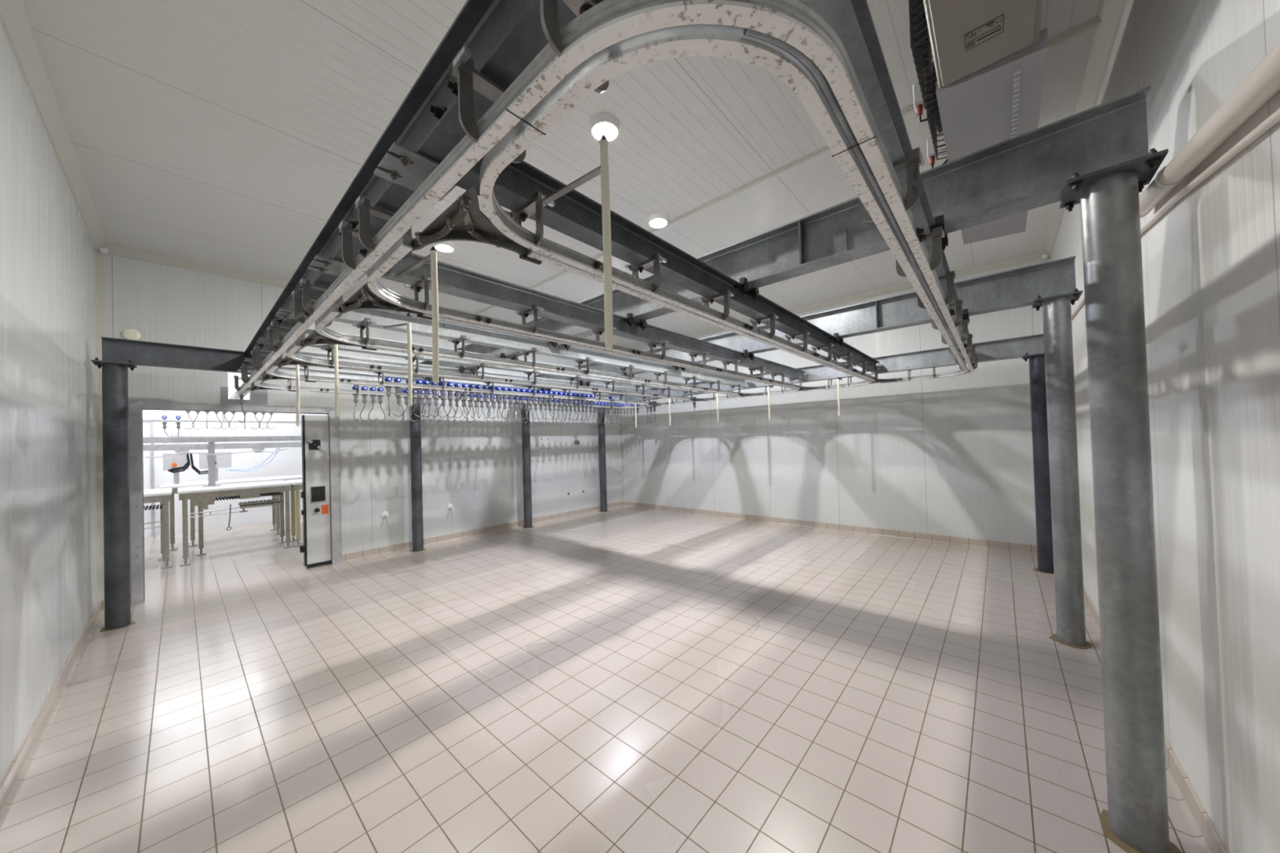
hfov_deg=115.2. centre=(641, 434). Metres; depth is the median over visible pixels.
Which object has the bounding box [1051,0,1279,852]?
wall
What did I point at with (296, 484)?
table
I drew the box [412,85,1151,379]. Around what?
cross beam
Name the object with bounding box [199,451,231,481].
control box
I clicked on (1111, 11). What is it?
trim
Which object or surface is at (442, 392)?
hook
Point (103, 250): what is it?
cap
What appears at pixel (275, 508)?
table
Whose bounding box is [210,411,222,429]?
hook
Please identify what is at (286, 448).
cable
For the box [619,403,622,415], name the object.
hook
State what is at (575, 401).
hook
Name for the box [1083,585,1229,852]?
baseboard
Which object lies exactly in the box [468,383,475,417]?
hook
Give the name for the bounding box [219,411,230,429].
hook
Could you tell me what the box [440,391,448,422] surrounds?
hook
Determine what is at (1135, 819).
steel column
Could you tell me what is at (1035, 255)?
trim
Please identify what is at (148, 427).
door
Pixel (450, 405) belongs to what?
hook
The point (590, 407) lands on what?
hook
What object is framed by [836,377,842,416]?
rod
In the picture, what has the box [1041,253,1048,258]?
cap
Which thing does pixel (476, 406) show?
hook
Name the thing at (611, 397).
hook
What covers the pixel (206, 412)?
hook
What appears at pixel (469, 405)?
hook
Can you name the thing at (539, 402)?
hook
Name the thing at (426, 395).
hook
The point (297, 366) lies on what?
rod
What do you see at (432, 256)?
rod
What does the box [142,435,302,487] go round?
frame
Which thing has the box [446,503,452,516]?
cap
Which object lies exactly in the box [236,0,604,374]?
beam
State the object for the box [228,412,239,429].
hook
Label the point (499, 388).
hook
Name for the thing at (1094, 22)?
trim
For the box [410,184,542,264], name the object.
switch plate
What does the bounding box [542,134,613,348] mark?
rod
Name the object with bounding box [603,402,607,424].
hook
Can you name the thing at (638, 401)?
rod
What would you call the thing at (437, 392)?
hook
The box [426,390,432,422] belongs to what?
hook
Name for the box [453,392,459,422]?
hook
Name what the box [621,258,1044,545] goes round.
wall
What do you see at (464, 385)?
hook
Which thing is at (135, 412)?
door frame
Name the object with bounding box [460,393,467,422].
hook
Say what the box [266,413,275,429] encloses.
hook
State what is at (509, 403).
hook
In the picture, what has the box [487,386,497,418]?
hook
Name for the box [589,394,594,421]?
hook
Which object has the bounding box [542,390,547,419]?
hook
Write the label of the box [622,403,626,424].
hook
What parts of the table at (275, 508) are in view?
leg, rail, leg, leg, leg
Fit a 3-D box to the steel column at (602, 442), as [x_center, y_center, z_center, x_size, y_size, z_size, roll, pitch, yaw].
[-0.865,0.512,8.944,0.240,2.356,0.240,-2,-1,41]
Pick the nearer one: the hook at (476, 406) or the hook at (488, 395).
the hook at (476, 406)
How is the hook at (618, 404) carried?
hanging from the track at (264, 385)
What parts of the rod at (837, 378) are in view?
rod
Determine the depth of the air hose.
7.30 m
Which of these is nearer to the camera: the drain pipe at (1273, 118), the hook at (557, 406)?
the drain pipe at (1273, 118)
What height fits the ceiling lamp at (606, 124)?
0.061 m
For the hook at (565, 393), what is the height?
0.425 m
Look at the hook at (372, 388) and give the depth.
5.03 m
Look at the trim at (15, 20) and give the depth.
2.40 m
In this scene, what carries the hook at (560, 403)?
hanging from the track at (277, 375)
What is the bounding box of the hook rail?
[142,413,301,423]
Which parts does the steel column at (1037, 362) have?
cap plate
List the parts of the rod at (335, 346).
arm, rod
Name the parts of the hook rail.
rail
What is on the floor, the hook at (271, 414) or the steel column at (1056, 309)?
the steel column at (1056, 309)
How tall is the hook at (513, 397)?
0.425 m
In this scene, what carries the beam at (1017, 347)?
on the steel column at (1037, 362)
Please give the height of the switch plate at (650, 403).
0.044 m
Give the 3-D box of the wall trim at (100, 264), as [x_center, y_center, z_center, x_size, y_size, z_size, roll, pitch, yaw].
[-2.937,-0.167,6.837,0.075,3.564,7.470,-2,-1,41]
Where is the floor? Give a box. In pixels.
[0,506,1201,852]
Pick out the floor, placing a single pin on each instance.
(622, 679)
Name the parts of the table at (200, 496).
leg, leg, support plate, rail, leg, leg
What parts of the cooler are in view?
fan blade, fan blade, panel, casing, rating plate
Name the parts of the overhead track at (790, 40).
rail, plate, plate, plate, plate, plate, plate, plate, plate, plate, rail, plate, plate, plate, plate, plate, plate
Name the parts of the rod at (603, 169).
arm, rod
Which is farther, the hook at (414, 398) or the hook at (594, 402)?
the hook at (594, 402)
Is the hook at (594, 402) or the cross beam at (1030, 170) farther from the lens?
the hook at (594, 402)
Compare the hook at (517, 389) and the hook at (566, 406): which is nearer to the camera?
the hook at (517, 389)
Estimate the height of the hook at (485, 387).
0.425 m
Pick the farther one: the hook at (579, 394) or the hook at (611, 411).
the hook at (611, 411)
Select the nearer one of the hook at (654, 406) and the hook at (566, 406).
the hook at (566, 406)
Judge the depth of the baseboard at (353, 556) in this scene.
6.76 m
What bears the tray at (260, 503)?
on the table at (200, 496)
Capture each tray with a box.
[238,500,281,508]
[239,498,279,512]
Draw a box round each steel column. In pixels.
[90,357,137,631]
[409,388,426,552]
[521,396,534,528]
[598,408,608,511]
[1022,352,1053,574]
[1031,288,1092,649]
[1059,147,1181,852]
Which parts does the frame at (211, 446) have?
post, rail, rail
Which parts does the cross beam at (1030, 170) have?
stiffener plate, splice plate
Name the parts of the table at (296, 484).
leg, leg, rail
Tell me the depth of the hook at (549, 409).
7.02 m
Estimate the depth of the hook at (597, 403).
7.86 m
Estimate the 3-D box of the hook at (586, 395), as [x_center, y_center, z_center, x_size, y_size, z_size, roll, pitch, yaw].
[-0.866,-0.429,6.488,0.078,0.425,0.089,-1,-1,-25]
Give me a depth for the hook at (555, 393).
6.01 m
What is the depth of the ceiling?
2.78 m
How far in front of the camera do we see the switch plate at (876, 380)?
5.26 m
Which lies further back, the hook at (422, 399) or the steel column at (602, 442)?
the steel column at (602, 442)
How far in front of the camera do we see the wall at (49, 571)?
2.36 m
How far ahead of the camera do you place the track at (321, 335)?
3.14 m
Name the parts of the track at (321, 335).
plate, plate, plate, rail, plate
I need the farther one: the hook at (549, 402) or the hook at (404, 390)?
the hook at (549, 402)
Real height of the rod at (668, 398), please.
0.545 m
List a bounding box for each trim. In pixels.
[0,0,106,250]
[475,15,1102,314]
[630,250,1048,350]
[1042,0,1127,256]
[1044,255,1051,262]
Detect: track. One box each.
[229,0,978,408]
[250,376,638,408]
[262,360,671,407]
[277,339,714,404]
[300,303,763,399]
[338,234,825,395]
[410,184,902,389]
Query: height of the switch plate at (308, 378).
0.044 m
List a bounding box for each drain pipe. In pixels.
[1071,107,1279,318]
[1138,40,1279,217]
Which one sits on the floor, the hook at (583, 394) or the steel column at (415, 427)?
the steel column at (415, 427)
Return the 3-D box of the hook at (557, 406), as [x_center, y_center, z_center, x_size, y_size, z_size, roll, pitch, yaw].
[-1.467,-0.402,7.168,0.089,0.425,0.082,-2,-1,10]
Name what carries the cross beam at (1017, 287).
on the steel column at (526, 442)
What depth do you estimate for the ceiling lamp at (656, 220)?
3.88 m
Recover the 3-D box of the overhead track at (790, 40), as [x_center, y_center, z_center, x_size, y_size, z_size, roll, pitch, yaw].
[-0.973,-0.641,5.282,8.106,0.167,5.878,-2,-1,41]
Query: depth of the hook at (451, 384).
4.86 m
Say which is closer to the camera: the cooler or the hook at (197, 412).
the cooler
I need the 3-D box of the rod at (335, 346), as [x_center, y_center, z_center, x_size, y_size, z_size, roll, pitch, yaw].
[-2.357,-0.420,3.064,0.345,0.590,0.029,-2,-1,37]
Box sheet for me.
[221,374,267,404]
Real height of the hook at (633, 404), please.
0.425 m
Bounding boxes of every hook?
[161,415,168,436]
[175,415,181,443]
[182,410,194,429]
[191,411,204,429]
[204,411,209,429]
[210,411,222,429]
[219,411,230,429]
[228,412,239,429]
[239,392,245,422]
[250,412,260,429]
[258,412,266,429]
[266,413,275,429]
[351,385,359,421]
[359,386,369,421]
[368,386,377,421]
[376,386,385,421]
[384,377,392,416]
[392,377,404,417]
[395,388,404,421]
[402,389,411,421]
[405,379,413,417]
[409,389,419,422]
[414,379,425,417]
[420,390,425,422]
[421,380,431,417]
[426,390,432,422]
[431,381,438,417]
[433,391,439,422]
[438,382,447,417]
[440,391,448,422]
[445,382,455,417]
[447,392,454,422]
[453,382,462,417]
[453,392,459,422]
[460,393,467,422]
[461,383,468,417]
[466,393,473,422]
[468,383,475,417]
[473,394,478,422]
[475,384,481,418]
[479,394,485,422]
[481,385,490,418]
[485,394,490,422]
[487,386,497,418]
[492,395,496,422]
[494,386,501,418]
[497,396,502,422]
[501,386,508,418]
[502,396,507,422]
[506,396,514,422]
[507,387,515,418]
[512,387,521,419]
[512,396,517,422]
[517,396,522,422]
[519,388,527,419]
[524,397,528,422]
[525,388,531,419]
[528,397,533,422]
[530,389,536,419]
[533,397,538,423]
[536,390,543,419]
[539,398,542,423]
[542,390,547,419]
[546,391,554,420]
[546,399,553,423]
[551,399,556,423]
[552,391,559,420]
[555,400,560,423]
[557,391,564,420]
[560,400,564,423]
[562,391,567,420]
[564,400,569,423]
[566,392,572,420]
[568,400,574,423]
[572,392,578,420]
[572,400,577,423]
[576,393,582,420]
[576,401,582,423]
[579,393,586,420]
[585,394,590,420]
[587,401,593,424]
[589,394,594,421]
[592,401,596,424]
[595,402,599,424]
[600,402,603,424]
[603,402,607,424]
[606,403,610,424]
[608,395,613,421]
[609,403,613,424]
[613,403,617,424]
[616,403,619,424]
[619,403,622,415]
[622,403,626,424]
[626,403,629,424]
[629,404,634,424]
[632,404,635,423]
[635,404,639,423]
[648,401,652,422]
[652,400,656,422]
[691,396,697,420]
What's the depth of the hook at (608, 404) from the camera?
8.08 m
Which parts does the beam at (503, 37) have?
slotted plate, slotted plate, slotted plate, slotted plate, slotted plate, slotted plate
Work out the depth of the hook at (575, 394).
6.28 m
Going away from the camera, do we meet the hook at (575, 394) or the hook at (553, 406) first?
the hook at (575, 394)
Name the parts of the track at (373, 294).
plate, plate, plate, rail, plate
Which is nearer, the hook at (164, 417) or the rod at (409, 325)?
the rod at (409, 325)
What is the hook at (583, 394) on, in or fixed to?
hanging from the track at (277, 375)
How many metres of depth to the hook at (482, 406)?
6.10 m
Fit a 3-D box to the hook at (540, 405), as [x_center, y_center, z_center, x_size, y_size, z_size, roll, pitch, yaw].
[-1.709,-0.398,6.891,0.080,0.425,0.088,-1,-1,-23]
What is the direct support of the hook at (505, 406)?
hanging from the track at (264, 385)
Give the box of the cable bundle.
[168,453,208,474]
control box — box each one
[163,453,189,484]
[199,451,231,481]
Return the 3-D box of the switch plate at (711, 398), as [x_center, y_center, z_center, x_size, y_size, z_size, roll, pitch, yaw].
[0.978,-0.607,7.077,0.442,0.044,0.370,-2,-1,41]
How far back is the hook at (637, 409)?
8.29 m
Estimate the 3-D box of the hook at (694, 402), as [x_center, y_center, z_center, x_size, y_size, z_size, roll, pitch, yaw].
[0.958,-0.470,7.382,0.096,0.425,0.069,-1,-1,-39]
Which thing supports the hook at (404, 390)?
hanging from the track at (264, 385)
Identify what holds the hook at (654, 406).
hanging from the overhead track at (790, 40)
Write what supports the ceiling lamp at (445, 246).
attached to the ceiling
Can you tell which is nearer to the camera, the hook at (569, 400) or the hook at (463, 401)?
the hook at (463, 401)
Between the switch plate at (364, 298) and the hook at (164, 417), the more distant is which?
the hook at (164, 417)
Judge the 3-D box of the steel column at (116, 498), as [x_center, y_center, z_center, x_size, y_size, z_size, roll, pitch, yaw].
[-4.752,0.529,3.677,0.240,2.401,0.240,-2,-1,41]
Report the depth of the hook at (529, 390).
5.66 m
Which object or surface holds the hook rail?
hanging from the ceiling
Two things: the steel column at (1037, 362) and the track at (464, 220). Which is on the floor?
the steel column at (1037, 362)
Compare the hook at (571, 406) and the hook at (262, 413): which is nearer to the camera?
the hook at (262, 413)
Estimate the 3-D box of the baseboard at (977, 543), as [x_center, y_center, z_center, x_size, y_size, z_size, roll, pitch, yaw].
[2.275,1.520,7.224,7.280,0.106,0.034,-2,-1,41]
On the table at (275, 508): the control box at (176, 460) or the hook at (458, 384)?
the control box at (176, 460)
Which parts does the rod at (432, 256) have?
arm, rod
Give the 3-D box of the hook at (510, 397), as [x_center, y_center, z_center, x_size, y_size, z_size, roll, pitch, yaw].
[-1.760,-0.417,5.471,0.086,0.425,0.087,-2,-1,-6]
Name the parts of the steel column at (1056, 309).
cap plate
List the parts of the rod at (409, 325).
arm, rod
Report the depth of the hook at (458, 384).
4.93 m
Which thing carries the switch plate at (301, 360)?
attached to the track at (291, 358)
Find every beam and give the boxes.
[101,337,248,373]
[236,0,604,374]
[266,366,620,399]
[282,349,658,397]
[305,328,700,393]
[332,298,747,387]
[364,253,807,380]
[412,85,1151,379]
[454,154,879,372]
[520,255,1075,389]
[598,333,1044,404]
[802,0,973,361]
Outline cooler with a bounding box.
[908,0,1048,244]
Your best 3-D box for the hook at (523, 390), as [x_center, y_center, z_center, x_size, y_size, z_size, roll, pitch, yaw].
[-1.641,-0.419,5.608,0.094,0.425,0.071,-2,-1,41]
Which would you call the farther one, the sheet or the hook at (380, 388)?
the hook at (380, 388)
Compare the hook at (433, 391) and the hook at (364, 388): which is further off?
the hook at (364, 388)
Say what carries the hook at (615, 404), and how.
hanging from the track at (264, 385)
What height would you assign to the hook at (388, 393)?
0.425 m
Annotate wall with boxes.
[0,21,98,781]
[103,253,621,600]
[142,372,326,536]
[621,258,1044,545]
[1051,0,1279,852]
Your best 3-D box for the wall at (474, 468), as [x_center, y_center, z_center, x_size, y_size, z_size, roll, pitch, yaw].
[-3.042,-0.111,6.863,0.120,3.670,7.570,-2,-1,41]
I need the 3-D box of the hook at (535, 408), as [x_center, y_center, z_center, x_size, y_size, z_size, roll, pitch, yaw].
[-1.774,-0.397,6.818,0.084,0.425,0.088,-2,-1,-12]
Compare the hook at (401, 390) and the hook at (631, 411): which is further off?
the hook at (631, 411)
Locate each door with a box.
[142,422,155,537]
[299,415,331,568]
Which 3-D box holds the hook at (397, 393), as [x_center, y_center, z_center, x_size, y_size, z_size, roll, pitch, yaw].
[-2.664,-0.405,4.443,0.095,0.425,0.070,-2,-1,30]
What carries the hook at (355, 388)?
hanging from the track at (264, 385)
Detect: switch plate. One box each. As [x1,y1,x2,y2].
[250,385,296,391]
[262,373,315,382]
[277,355,341,368]
[300,329,376,350]
[338,282,432,319]
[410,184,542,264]
[648,402,671,405]
[691,397,714,401]
[738,392,763,396]
[799,386,825,391]
[870,377,902,383]
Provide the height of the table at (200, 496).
1.035 m
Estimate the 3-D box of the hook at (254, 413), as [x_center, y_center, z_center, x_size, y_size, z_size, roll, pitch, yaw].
[-5.787,-0.289,6.085,0.086,0.425,0.087,-2,-1,-5]
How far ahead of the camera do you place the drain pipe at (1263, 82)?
1.08 m
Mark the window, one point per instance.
(182, 432)
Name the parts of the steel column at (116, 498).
cap plate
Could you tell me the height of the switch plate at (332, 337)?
0.044 m
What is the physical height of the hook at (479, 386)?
0.425 m
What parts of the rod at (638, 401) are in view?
rod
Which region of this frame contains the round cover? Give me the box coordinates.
[122,328,141,340]
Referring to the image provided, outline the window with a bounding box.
[171,428,191,436]
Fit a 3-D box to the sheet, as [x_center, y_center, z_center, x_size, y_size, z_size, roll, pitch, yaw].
[-4.743,-0.565,4.857,0.004,0.420,0.400,-2,-1,41]
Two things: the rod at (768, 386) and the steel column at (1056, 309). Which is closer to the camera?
the steel column at (1056, 309)
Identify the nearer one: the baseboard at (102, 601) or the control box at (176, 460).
the baseboard at (102, 601)
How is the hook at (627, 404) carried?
hanging from the track at (264, 385)
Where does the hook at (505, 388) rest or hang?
hanging from the track at (277, 375)
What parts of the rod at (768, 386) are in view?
rod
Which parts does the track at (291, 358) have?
plate, rail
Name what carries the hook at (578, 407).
hanging from the track at (264, 385)
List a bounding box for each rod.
[295,364,300,426]
[318,343,338,416]
[382,312,412,405]
[395,246,439,383]
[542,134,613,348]
[635,400,640,427]
[668,398,671,425]
[716,393,719,422]
[767,385,773,419]
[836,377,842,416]
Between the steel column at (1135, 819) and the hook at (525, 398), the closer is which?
the steel column at (1135, 819)
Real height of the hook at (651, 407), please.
0.425 m
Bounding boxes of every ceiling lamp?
[434,240,454,252]
[590,112,619,142]
[647,212,668,228]
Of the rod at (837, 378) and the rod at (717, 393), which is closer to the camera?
the rod at (837, 378)
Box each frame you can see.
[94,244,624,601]
[128,400,342,605]
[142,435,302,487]
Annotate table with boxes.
[143,488,173,569]
[159,475,302,551]
[177,480,292,566]
[285,479,302,546]
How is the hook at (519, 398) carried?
hanging from the track at (264, 385)
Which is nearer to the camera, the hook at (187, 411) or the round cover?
the round cover
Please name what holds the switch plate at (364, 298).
attached to the track at (373, 294)
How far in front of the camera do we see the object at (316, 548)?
5.34 m
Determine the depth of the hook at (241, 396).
4.69 m
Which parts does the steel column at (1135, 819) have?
cap plate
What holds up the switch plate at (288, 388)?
attached to the track at (264, 385)
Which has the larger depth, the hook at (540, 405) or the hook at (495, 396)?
the hook at (540, 405)
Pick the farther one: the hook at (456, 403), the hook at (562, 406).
the hook at (562, 406)
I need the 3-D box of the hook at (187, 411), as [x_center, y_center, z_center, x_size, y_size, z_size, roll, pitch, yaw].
[-6.229,-0.284,5.581,0.086,0.425,0.087,-2,-1,-5]
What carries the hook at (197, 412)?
hanging from the hook rail
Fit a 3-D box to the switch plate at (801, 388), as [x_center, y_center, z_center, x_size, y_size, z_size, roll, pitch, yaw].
[2.362,-0.665,5.859,0.442,0.044,0.370,-2,-1,41]
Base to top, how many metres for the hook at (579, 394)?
0.425 m
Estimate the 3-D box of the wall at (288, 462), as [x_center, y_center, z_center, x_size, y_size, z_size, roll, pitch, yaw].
[-8.491,0.309,8.510,0.100,3.200,6.400,-2,-1,41]
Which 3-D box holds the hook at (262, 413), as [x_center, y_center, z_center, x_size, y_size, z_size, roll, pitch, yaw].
[-5.727,-0.290,6.152,0.085,0.425,0.088,-2,-1,-9]
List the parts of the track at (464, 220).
plate, plate, rail, plate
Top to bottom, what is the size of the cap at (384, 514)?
0.209 m
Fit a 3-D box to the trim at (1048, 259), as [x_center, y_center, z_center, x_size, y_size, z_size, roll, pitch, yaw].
[4.929,-0.403,4.857,0.050,3.514,0.050,-2,-1,41]
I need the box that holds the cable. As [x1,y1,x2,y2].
[144,448,287,457]
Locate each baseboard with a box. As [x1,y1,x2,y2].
[0,600,104,829]
[101,594,131,610]
[342,501,622,562]
[622,501,1037,554]
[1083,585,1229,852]
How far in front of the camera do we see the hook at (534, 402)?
5.73 m
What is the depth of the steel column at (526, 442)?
7.41 m
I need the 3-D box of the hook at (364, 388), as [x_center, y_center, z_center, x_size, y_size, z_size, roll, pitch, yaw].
[-3.393,-0.376,4.977,0.085,0.425,0.088,-2,-1,-9]
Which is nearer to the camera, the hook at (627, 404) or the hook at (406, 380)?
the hook at (406, 380)
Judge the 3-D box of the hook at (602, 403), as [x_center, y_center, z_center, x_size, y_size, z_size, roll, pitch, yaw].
[-0.786,-0.411,7.942,0.078,0.425,0.089,-1,-1,-25]
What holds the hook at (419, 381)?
hanging from the track at (277, 375)
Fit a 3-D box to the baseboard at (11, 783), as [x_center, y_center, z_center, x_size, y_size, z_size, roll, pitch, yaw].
[-2.635,1.586,1.640,7.280,0.106,0.034,-2,-1,41]
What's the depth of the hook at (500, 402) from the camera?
6.32 m
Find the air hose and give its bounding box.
[225,447,280,471]
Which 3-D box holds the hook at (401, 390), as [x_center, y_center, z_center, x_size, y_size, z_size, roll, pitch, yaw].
[-3.142,-0.379,5.263,0.088,0.425,0.080,-2,-1,15]
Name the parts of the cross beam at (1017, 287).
stiffener plate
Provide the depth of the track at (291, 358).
3.97 m
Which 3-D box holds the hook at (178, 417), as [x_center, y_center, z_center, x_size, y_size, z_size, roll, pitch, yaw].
[-7.183,-0.076,6.303,0.114,0.425,0.062,-2,-1,41]
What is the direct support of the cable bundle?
attached to the control box at (176, 460)
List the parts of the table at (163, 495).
rail, leg, leg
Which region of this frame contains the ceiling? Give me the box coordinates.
[22,0,1102,347]
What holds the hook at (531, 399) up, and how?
hanging from the track at (264, 385)
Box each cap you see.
[98,247,108,253]
[381,511,388,526]
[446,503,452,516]
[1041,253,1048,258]

